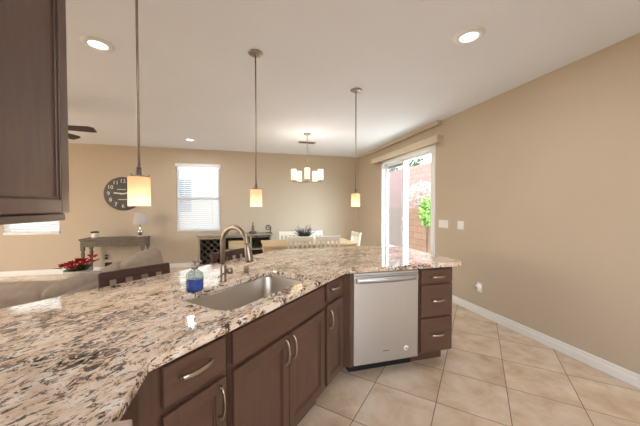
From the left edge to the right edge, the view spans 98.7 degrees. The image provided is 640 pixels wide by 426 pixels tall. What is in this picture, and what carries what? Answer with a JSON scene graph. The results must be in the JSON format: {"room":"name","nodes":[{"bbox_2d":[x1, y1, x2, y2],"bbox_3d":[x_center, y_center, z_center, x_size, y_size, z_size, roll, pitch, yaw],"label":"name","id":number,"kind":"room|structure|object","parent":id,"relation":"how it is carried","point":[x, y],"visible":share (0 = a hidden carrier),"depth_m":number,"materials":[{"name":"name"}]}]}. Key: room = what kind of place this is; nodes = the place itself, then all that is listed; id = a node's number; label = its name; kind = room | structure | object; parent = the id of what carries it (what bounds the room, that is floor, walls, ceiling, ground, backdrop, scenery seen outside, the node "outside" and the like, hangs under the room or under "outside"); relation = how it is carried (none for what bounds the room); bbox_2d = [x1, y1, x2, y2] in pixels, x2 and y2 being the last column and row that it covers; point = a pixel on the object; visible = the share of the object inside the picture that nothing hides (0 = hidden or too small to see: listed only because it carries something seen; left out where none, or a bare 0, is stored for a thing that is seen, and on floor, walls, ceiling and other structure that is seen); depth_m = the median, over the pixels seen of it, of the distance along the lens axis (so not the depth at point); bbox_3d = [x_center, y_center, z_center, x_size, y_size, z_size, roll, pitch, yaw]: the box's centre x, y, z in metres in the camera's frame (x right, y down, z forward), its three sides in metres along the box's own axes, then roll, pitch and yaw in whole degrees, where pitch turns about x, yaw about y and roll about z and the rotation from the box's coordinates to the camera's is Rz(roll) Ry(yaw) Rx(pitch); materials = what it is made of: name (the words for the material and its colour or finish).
{"room":"kitchen","nodes":[
{"label":"kitchen","id":0,"kind":"room"},
{"bbox_2d":[0,143,357,271],"bbox_3d":[-3.541,-0.108,6.318,9.430,2.740,0.140,0,1,-15],"label":"wall","id":1,"kind":"structure","parent":0,"point":[325,205],"depth_m":6.29,"materials":[{"name":"beige paint"}]},
{"bbox_2d":[3,222,60,234],"bbox_3d":[-5.893,-0.449,5.649,0.945,1.788,0.120,0,1,-15],"label":"window","id":2,"kind":"structure","parent":1,"relation":"in","point":[59,222],"depth_m":5.64,"materials":[{"name":"white plastic"}]},
{"bbox_2d":[3,221,59,233],"bbox_3d":[-5.877,-0.466,5.590,0.975,1.776,0.073,0,1,-15],"label":"window blind","id":3,"kind":"object","parent":2,"relation":"attached to","point":[38,229],"visible":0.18,"depth_m":5.62,"materials":[{"name":"white plastic"}]},
{"bbox_2d":[0,262,197,276],"bbox_3d":[-3.530,1.211,6.268,9.410,0.105,0.018,0,1,-15],"label":"baseboard","id":4,"kind":"structure","parent":1,"relation":"attached to","point":[172,265],"depth_m":5.68,"materials":[{"name":"white paint"}]},
{"bbox_2d":[104,177,135,209],"bbox_3d":[-4.305,-0.421,6.012,0.730,0.730,0.042,0,1,-15],"label":"wall clock","id":5,"kind":"object","parent":1,"relation":"attached to","point":[115,190],"visible":0.67,"depth_m":5.98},
{"bbox_2d":[177,167,219,231],"bbox_3d":[-2.845,-0.350,6.468,0.945,1.553,0.120,0,1,-15],"label":"window","id":6,"kind":"structure","parent":1,"relation":"in","point":[177,167],"depth_m":6.39,"materials":[{"name":"white plastic"}]},
{"bbox_2d":[175,163,220,230],"bbox_3d":[-2.829,-0.366,6.409,0.975,1.541,0.073,0,1,-15],"label":"window blind","id":7,"kind":"object","parent":6,"relation":"attached to","point":[203,206],"visible":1,"depth_m":6.42,"materials":[{"name":"white plastic"}]},
{"bbox_2d":[0,267,639,425],"bbox_3d":[-2.287,1.414,1.670,9.730,0.100,9.850,0,1,-15],"label":"floor","id":8,"kind":"structure","parent":0,"point":[492,374],"depth_m":2.10,"materials":[{"name":"tile"}]},
{"bbox_2d":[52,254,98,278],"bbox_3d":[-4.399,1.025,5.017,0.651,0.532,0.470,0,1,17],"label":"flower pot","id":9,"kind":"object","parent":8,"relation":"on","point":[75,269],"visible":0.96,"depth_m":4.96,"materials":[{"name":"red plant"}]},
{"bbox_2d":[0,248,162,300],"bbox_3d":[-3.248,0.910,2.718,2.623,0.862,1.691,0,1,-10],"label":"sofa","id":10,"kind":"object","parent":8,"relation":"on","point":[85,281],"visible":0.2,"depth_m":2.84,"materials":[{"name":"beige fabric"}]},
{"bbox_2d":[0,282,52,308],"bbox_3d":[-2.579,0.767,2.225,0.659,0.283,0.580,-1,1,-33],"label":"throw pillow","id":11,"kind":"object","parent":10,"relation":"on","point":[26,293],"visible":0.33,"depth_m":2.20,"materials":[{"name":"beige fabric"}]},
{"bbox_2d":[40,271,102,300],"bbox_3d":[-2.225,0.770,2.515,0.283,0.416,0.709,0,1,-7],"label":"cushion","id":12,"kind":"object","parent":10,"relation":"on","point":[60,288],"depth_m":2.33,"materials":[{"name":"beige fabric"}]},
{"bbox_2d":[99,260,123,271],"bbox_3d":[-2.303,0.756,3.151,0.283,0.416,0.709,0,1,-7],"label":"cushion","id":13,"kind":"object","parent":10,"relation":"on","point":[119,265],"depth_m":2.97,"materials":[{"name":"beige fabric"}]},
{"bbox_2d":[78,236,149,266],"bbox_3d":[-4.247,0.892,5.747,1.140,0.765,0.400,0,1,-15],"label":"console table","id":14,"kind":"object","parent":8,"relation":"on","point":[89,242],"visible":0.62,"depth_m":5.59,"materials":[{"name":"grey wood"}]},
{"bbox_2d":[91,231,98,237],"bbox_3d":[-4.594,0.437,5.616,0.155,0.150,0.141,0,1,-15],"label":"potted plant","id":15,"kind":"object","parent":14,"relation":"on","point":[94,234],"visible":0.99,"depth_m":5.57,"materials":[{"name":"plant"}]},
{"bbox_2d":[133,213,147,236],"bbox_3d":[-3.839,0.252,5.873,0.270,0.510,0.270,0,1,-15],"label":"table lamp","id":16,"kind":"object","parent":14,"relation":"on","point":[139,218],"visible":1,"depth_m":5.80,"materials":[{"name":"white fabric"}]},
{"bbox_2d":[96,419,132,425],"bbox_3d":[-0.656,0.935,0.188,0.680,0.922,0.742,0,1,-15],"label":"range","id":17,"kind":"object","parent":8,"relation":"on","point":[125,422],"visible":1,"depth_m":0.61,"materials":[{"name":"silver metal"}]},
{"bbox_2d":[120,391,137,425],"bbox_3d":[-0.818,0.949,0.670,0.615,0.874,0.227,0,1,-15],"label":"base cabinet","id":18,"kind":"object","parent":8,"relation":"on","point":[131,413],"visible":0.21,"depth_m":0.79,"materials":[{"name":"brown wood"}]},
{"bbox_2d":[97,263,169,287],"bbox_3d":[-1.092,0.869,1.776,0.467,0.985,0.428,1,2,37],"label":"bar stool","id":19,"kind":"object","parent":8,"relation":"on","point":[104,278],"visible":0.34,"depth_m":1.86,"materials":[{"name":"brown wood"}]},
{"bbox_2d":[138,334,226,425],"bbox_3d":[-0.696,0.938,1.152,0.588,0.874,0.359,1,1,30],"label":"base cabinet","id":20,"kind":"object","parent":8,"relation":"on","point":[189,389],"visible":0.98,"depth_m":1.01,"materials":[{"name":"brown wood"}]},
{"bbox_2d":[210,248,244,263],"bbox_3d":[-0.679,0.852,2.545,0.467,0.985,0.428,1,1,30],"label":"bar stool","id":21,"kind":"object","parent":8,"relation":"on","point":[214,256],"visible":0.21,"depth_m":2.63,"materials":[{"name":"brown wood"}]},
{"bbox_2d":[196,232,272,266],"bbox_3d":[-1.947,0.871,6.399,1.640,0.780,0.470,0,1,-15],"label":"buffet","id":22,"kind":"object","parent":8,"relation":"on","point":[207,240],"visible":0.5,"depth_m":6.27,"materials":[{"name":"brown wood"}]},
{"bbox_2d":[228,239,243,248],"bbox_3d":[-1.931,0.725,6.411,0.380,0.190,0.250,0,1,-15],"label":"storage box","id":23,"kind":"object","parent":22,"relation":"on","point":[239,243],"visible":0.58,"depth_m":6.29,"materials":[{"name":"brown wood"}]},
{"bbox_2d":[249,222,256,233],"bbox_3d":[-1.572,0.347,6.441,0.180,0.265,0.178,0,1,-15],"label":"glass vase","id":24,"kind":"object","parent":22,"relation":"on","point":[252,231],"visible":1,"depth_m":6.42,"materials":[{"name":"glass"}]},
{"bbox_2d":[252,246,261,249],"bbox_3d":[-1.420,0.827,6.555,0.410,0.020,0.400,0,1,-15],"label":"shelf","id":25,"kind":"object","parent":22,"relation":"attached to","point":[253,247],"depth_m":6.52,"materials":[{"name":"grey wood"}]},
{"bbox_2d":[226,285,323,425],"bbox_3d":[-0.392,0.927,1.679,0.588,0.874,0.856,1,1,30],"label":"base cabinet","id":26,"kind":"object","parent":8,"relation":"on","point":[275,360],"visible":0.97,"depth_m":1.47,"materials":[{"name":"brown wood"}]},
{"bbox_2d":[0,246,460,425],"bbox_3d":[-0.281,0.460,2.084,1.741,0.038,3.556,1,2,43],"label":"countertop","id":27,"kind":"structure","parent":26,"relation":"on","point":[80,358],"depth_m":1.11,"materials":[{"name":"stone"}]},
{"bbox_2d":[186,259,202,291],"bbox_3d":[-0.729,0.360,1.602,0.095,0.182,0.095,0,1,0],"label":"soap dispenser","id":28,"kind":"object","parent":27,"relation":"on","point":[194,284],"visible":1,"depth_m":1.58,"materials":[{"name":"clear glass"}]},
{"bbox_2d":[218,225,253,281],"bbox_3d":[-0.540,0.261,1.738,0.290,0.374,0.138,1,1,30],"label":"kitchen faucet","id":29,"kind":"object","parent":27,"relation":"on","point":[223,271],"visible":1,"depth_m":1.78,"materials":[{"name":"silver metal"}]},
{"bbox_2d":[187,276,301,310],"bbox_3d":[-0.415,0.596,1.690,0.455,0.214,0.800,1,1,30],"label":"sink","id":30,"kind":"object","parent":27,"relation":"in","point":[240,295],"visible":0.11,"depth_m":1.89,"materials":[{"name":"metal"}]},
{"bbox_2d":[244,265,248,272],"bbox_3d":[-0.549,0.415,2.052,0.038,0.052,0.037,0,1,-15],"label":"air gap cap","id":31,"kind":"object","parent":27,"relation":"on","point":[246,267],"visible":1,"depth_m":2.04,"materials":[{"name":"silver metal"}]},
{"bbox_2d":[279,231,299,239],"bbox_3d":[-0.540,0.825,5.242,0.422,0.922,0.499,0,1,-15],"label":"dining chair","id":32,"kind":"object","parent":8,"relation":"on","point":[288,233],"visible":0.14,"depth_m":5.43,"materials":[{"name":"white paint"}]},
{"bbox_2d":[287,236,312,248],"bbox_3d":[-0.380,0.836,4.742,0.422,0.922,0.499,0,1,-15],"label":"dining chair","id":33,"kind":"object","parent":8,"relation":"on","point":[306,239],"visible":0.38,"depth_m":4.51,"materials":[{"name":"white paint"}]},
{"bbox_2d":[261,238,357,252],"bbox_3d":[-0.227,0.907,5.054,1.640,0.765,0.860,0,1,-15],"label":"dining table","id":34,"kind":"object","parent":8,"relation":"on","point":[267,245],"visible":0.25,"depth_m":4.79,"materials":[{"name":"brown wood"}]},
{"bbox_2d":[289,224,315,236],"bbox_3d":[-0.283,0.359,5.008,0.440,0.334,0.396,-1,2,-39],"label":"plant","id":35,"kind":"object","parent":34,"relation":"on","point":[301,234],"visible":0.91,"depth_m":4.96,"materials":[{"name":"green plant"}]},
{"bbox_2d":[304,230,322,238],"bbox_3d":[-0.096,0.822,5.361,0.422,0.922,0.499,0,1,-15],"label":"dining chair","id":36,"kind":"object","parent":8,"relation":"on","point":[317,233],"visible":0.14,"depth_m":5.58,"materials":[{"name":"white paint"}]},
{"bbox_2d":[316,235,339,247],"bbox_3d":[0.079,0.834,4.845,0.422,0.922,0.499,0,1,-15],"label":"dining chair","id":37,"kind":"object","parent":8,"relation":"on","point":[330,239],"visible":0.3,"depth_m":4.61,"materials":[{"name":"white paint"}]},
{"bbox_2d":[323,275,343,389],"bbox_3d":[-0.095,0.915,2.192,0.588,0.874,0.329,1,1,30],"label":"base cabinet","id":38,"kind":"object","parent":8,"relation":"on","point":[333,290],"visible":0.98,"depth_m":2.03,"materials":[{"name":"brown wood"}]},
{"bbox_2d":[343,273,352,367],"bbox_3d":[0.199,0.860,2.325,0.074,0.769,0.248,0,1,-15],"label":"post","id":39,"kind":"object","parent":38,"relation":"attached to","point":[348,278],"visible":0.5,"depth_m":2.21,"materials":[{"name":"brown wood"}]},
{"bbox_2d":[350,231,361,245],"bbox_3d":[0.475,0.825,5.240,0.499,0.922,0.422,0,1,-15],"label":"dining chair","id":40,"kind":"object","parent":8,"relation":"on","point":[353,234],"visible":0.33,"depth_m":5.24,"materials":[{"name":"white paint"}]},
{"bbox_2d":[346,269,418,371],"bbox_3d":[0.485,0.910,2.557,0.594,0.868,0.640,0,1,-15],"label":"dishwasher","id":41,"kind":"object","parent":8,"relation":"on","point":[385,303],"visible":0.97,"depth_m":2.28,"materials":[{"name":"metal"}]},
{"bbox_2d":[410,267,451,360],"bbox_3d":[0.939,0.905,2.683,0.338,0.874,0.672,0,1,-15],"label":"base cabinet","id":42,"kind":"object","parent":8,"relation":"on","point":[434,284],"visible":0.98,"depth_m":2.39,"materials":[{"name":"brown wood"}]},
{"bbox_2d":[66,0,639,156],"bbox_3d":[-2.287,-1.435,1.608,9.730,0.120,9.850,0,1,-15],"label":"ceiling","id":43,"kind":"structure","parent":0,"point":[197,70],"depth_m":2.52,"materials":[{"name":"paint"}]},
{"bbox_2d":[68,125,96,139],"bbox_3d":[-3.478,-1.199,3.360,1.220,0.410,1.256,0,1,-15],"label":"ceiling fan","id":44,"kind":"object","parent":43,"relation":"hanging from","point":[70,127],"visible":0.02,"depth_m":3.52,"materials":[{"name":"brown wood"}]},
{"bbox_2d":[79,35,115,52],"bbox_3d":[-1.825,-1.383,2.261,0.232,0.014,0.232,0,1,-15],"label":"recessed light","id":45,"kind":"object","parent":43,"relation":"in","point":[96,43],"visible":1,"depth_m":2.25,"materials":[{"name":"white plastic"}]},
{"bbox_2d":[127,0,150,205],"bbox_3d":[-0.933,-0.703,1.407,0.128,1.335,0.128,0,1,-15],"label":"pendant light","id":46,"kind":"object","parent":43,"relation":"hanging from","point":[138,185],"visible":1,"depth_m":1.40,"materials":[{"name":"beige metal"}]},
{"bbox_2d":[184,138,195,140],"bbox_3d":[-2.581,-1.452,5.461,0.232,0.014,0.232,0,1,-15],"label":"recessed light","id":47,"kind":"object","parent":43,"relation":"in","point":[186,139],"visible":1,"depth_m":5.42,"materials":[{"name":"white plastic"}]},
{"bbox_2d":[248,49,262,205],"bbox_3d":[-0.561,-0.725,2.408,0.128,1.335,0.128,0,1,-15],"label":"pendant light","id":48,"kind":"object","parent":43,"relation":"hanging from","point":[255,193],"visible":1,"depth_m":2.39,"materials":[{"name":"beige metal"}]},
{"bbox_2d":[291,133,322,182],"bbox_3d":[-0.249,-1.000,5.029,0.570,0.900,0.578,0,1,-15],"label":"chandelier","id":49,"kind":"object","parent":43,"relation":"hanging from","point":[307,170],"visible":1,"depth_m":4.98,"materials":[{"name":"white glass"}]},
{"bbox_2d":[298,141,315,143],"bbox_3d":[-0.271,-1.459,5.694,0.360,0.012,0.174,0,1,-15],"label":"ceiling vent","id":50,"kind":"object","parent":43,"relation":"in","point":[301,142],"visible":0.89,"depth_m":5.68,"materials":[{"name":"metal"}]},
{"bbox_2d":[350,88,361,206],"bbox_3d":[0.412,-0.742,3.165,0.128,1.335,0.128,0,1,-15],"label":"pendant light","id":51,"kind":"object","parent":43,"relation":"hanging from","point":[355,197],"visible":1,"depth_m":3.15,"materials":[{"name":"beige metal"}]},
{"bbox_2d":[453,26,485,44],"bbox_3d":[1.168,-1.380,2.156,0.232,0.014,0.232,0,1,-15],"label":"recessed light","id":52,"kind":"object","parent":43,"relation":"in","point":[470,35],"visible":1,"depth_m":2.14,"materials":[{"name":"white plastic"}]},
{"bbox_2d":[358,33,639,374],"bbox_3d":[2.335,-0.033,2.877,0.140,2.740,9.850,0,1,-15],"label":"wall","id":53,"kind":"structure","parent":0,"point":[542,174],"depth_m":2.71,"materials":[{"name":"beige paint"}]},
{"bbox_2d":[363,120,440,156],"bbox_3d":[1.486,-1.429,5.602,0.075,0.068,2.790,0,1,-15],"label":"trim","id":54,"kind":"structure","parent":53,"relation":"attached to","point":[436,123],"depth_m":5.09,"materials":[{"name":"beige paint"}]},
{"bbox_2d":[371,135,443,164],"bbox_3d":[1.545,-1.164,5.308,0.115,0.115,2.280,0,1,-15],"label":"blind valance","id":55,"kind":"object","parent":53,"relation":"attached to","point":[437,138],"visible":1,"depth_m":4.86,"materials":[{"name":"beige wood"}]},
{"bbox_2d":[381,144,435,253],"bbox_3d":[1.668,0.084,5.313,0.139,2.400,1.825,0,1,-15],"label":"door","id":56,"kind":"structure","parent":53,"relation":"in","point":[403,160],"depth_m":5.37,"materials":[{"name":"white plastic"}]},
{"bbox_2d":[439,220,447,227],"bbox_3d":[1.899,0.169,4.222,0.009,0.116,0.179,0,1,-15],"label":"switch plate","id":57,"kind":"object","parent":53,"relation":"attached to","point":[442,223],"visible":1,"depth_m":4.22,"materials":[{"name":"white plastic"}]},
{"bbox_2d":[457,221,463,229],"bbox_3d":[1.988,0.175,3.890,0.009,0.120,0.118,0,1,-15],"label":"switch plate","id":58,"kind":"object","parent":53,"relation":"attached to","point":[460,225],"visible":1,"depth_m":3.89,"materials":[{"name":"white plastic"}]},
{"bbox_2d":[475,282,481,292],"bbox_3d":[2.057,0.967,3.575,0.047,0.120,0.086,0,1,-15],"label":"wall outlet","id":59,"kind":"object","parent":53,"relation":"attached to","point":[478,286],"visible":1,"depth_m":3.56,"materials":[{"name":"white plastic"}]},
{"bbox_2d":[452,295,639,388],"bbox_3d":[2.674,1.319,1.336,0.018,0.105,6.340,0,1,-15],"label":"baseboard","id":60,"kind":"structure","parent":53,"relation":"attached to","point":[625,375],"depth_m":2.65,"materials":[{"name":"white paint"}]},
{"bbox_3d":[-0.777,0.051,-0.962,0.120,2.740,3.742,0,1,-15],"label":"wall","id":61,"kind":"structure","parent":0,"visible":0},
{"bbox_2d":[0,0,69,224],"bbox_3d":[-0.996,-0.492,0.710,0.326,1.047,0.468,0,1,-15],"label":"upper cabinet","id":62,"kind":"object","parent":61,"relation":"attached to","point":[34,151],"visible":1,"depth_m":0.83,"materials":[{"name":"brown wood"}]},
{"label":"outside","id":63,"kind":"structure","parent":0,"visible":0},
{"bbox_3d":[3.142,0.483,12.243,1.600,1.300,22.000,0,1,-15],"label":"terrace","id":64,"kind":"object","parent":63,"visible":0},
{"bbox_2d":[409,180,430,207],"bbox_3d":[3.606,-0.622,9.573,0.797,1.134,1.801,0,1,-15],"label":"flowering shrub","id":65,"kind":"object","parent":64,"relation":"on","point":[423,186],"visible":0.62,"depth_m":9.66,"materials":[{"name":"plant"}]},
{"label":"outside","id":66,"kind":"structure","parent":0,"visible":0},
{"bbox_2d":[389,166,400,171],"bbox_3d":[4.032,-1.196,17.217,3.129,4.570,3.297,-1,2,-40],"label":"tree","id":67,"kind":"object","parent":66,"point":[391,169],"visible":0.02,"depth_m":16.66,"materials":[{"name":"green plant"}]},
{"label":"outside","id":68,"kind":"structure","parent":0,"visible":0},
{"bbox_2d":[400,157,424,167],"bbox_3d":[4.850,-0.969,14.355,1.971,4.249,2.045,0,1,10],"label":"tree","id":69,"kind":"object","parent":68,"point":[415,163],"visible":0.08,"depth_m":13.99,"materials":[{"name":"green plant"}]},
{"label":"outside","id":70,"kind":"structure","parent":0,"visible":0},
{"bbox_2d":[389,162,430,207],"bbox_3d":[4.011,-0.452,12.456,0.200,3.160,22.000,0,1,-15],"label":"wall","id":71,"kind":"structure","parent":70,"point":[422,172],"depth_m":12.20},
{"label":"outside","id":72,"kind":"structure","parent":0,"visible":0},
{"bbox_3d":[1.794,1.267,9.310,2.130,0.100,19.000,0,1,-15],"label":"patio","id":73,"kind":"object","parent":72,"visible":0},
{"bbox_2d":[388,208,430,252],"bbox_3d":[2.531,0.499,11.044,0.200,1.420,16.000,0,1,-15],"label":"wall","id":74,"kind":"structure","parent":73,"relation":"on","point":[416,231],"depth_m":9.02,"materials":[{"name":"brick"}]},
{"bbox_2d":[417,197,430,252],"bbox_3d":[3.014,0.419,7.641,0.525,1.751,0.660,0,1,5],"label":"leafy shrub","id":75,"kind":"object","parent":73,"relation":"on","point":[425,215],"visible":0.72,"depth_m":7.63,"materials":[{"name":"green plant"}]},
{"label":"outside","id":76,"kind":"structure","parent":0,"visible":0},
{"bbox_3d":[-8.526,1.236,10.733,17.070,0.100,10.910,0,1,-15],"label":"yard","id":77,"kind":"structure","parent":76,"visible":0},
{"bbox_2d":[10,167,217,230],"bbox_3d":[-7.503,-2.764,8.623,14.000,8.050,0.345,0,1,-15],"label":"house","id":78,"kind":"structure","parent":77,"relation":"on","point":[179,167],"depth_m":9.36,"materials":[{"name":"paint"}]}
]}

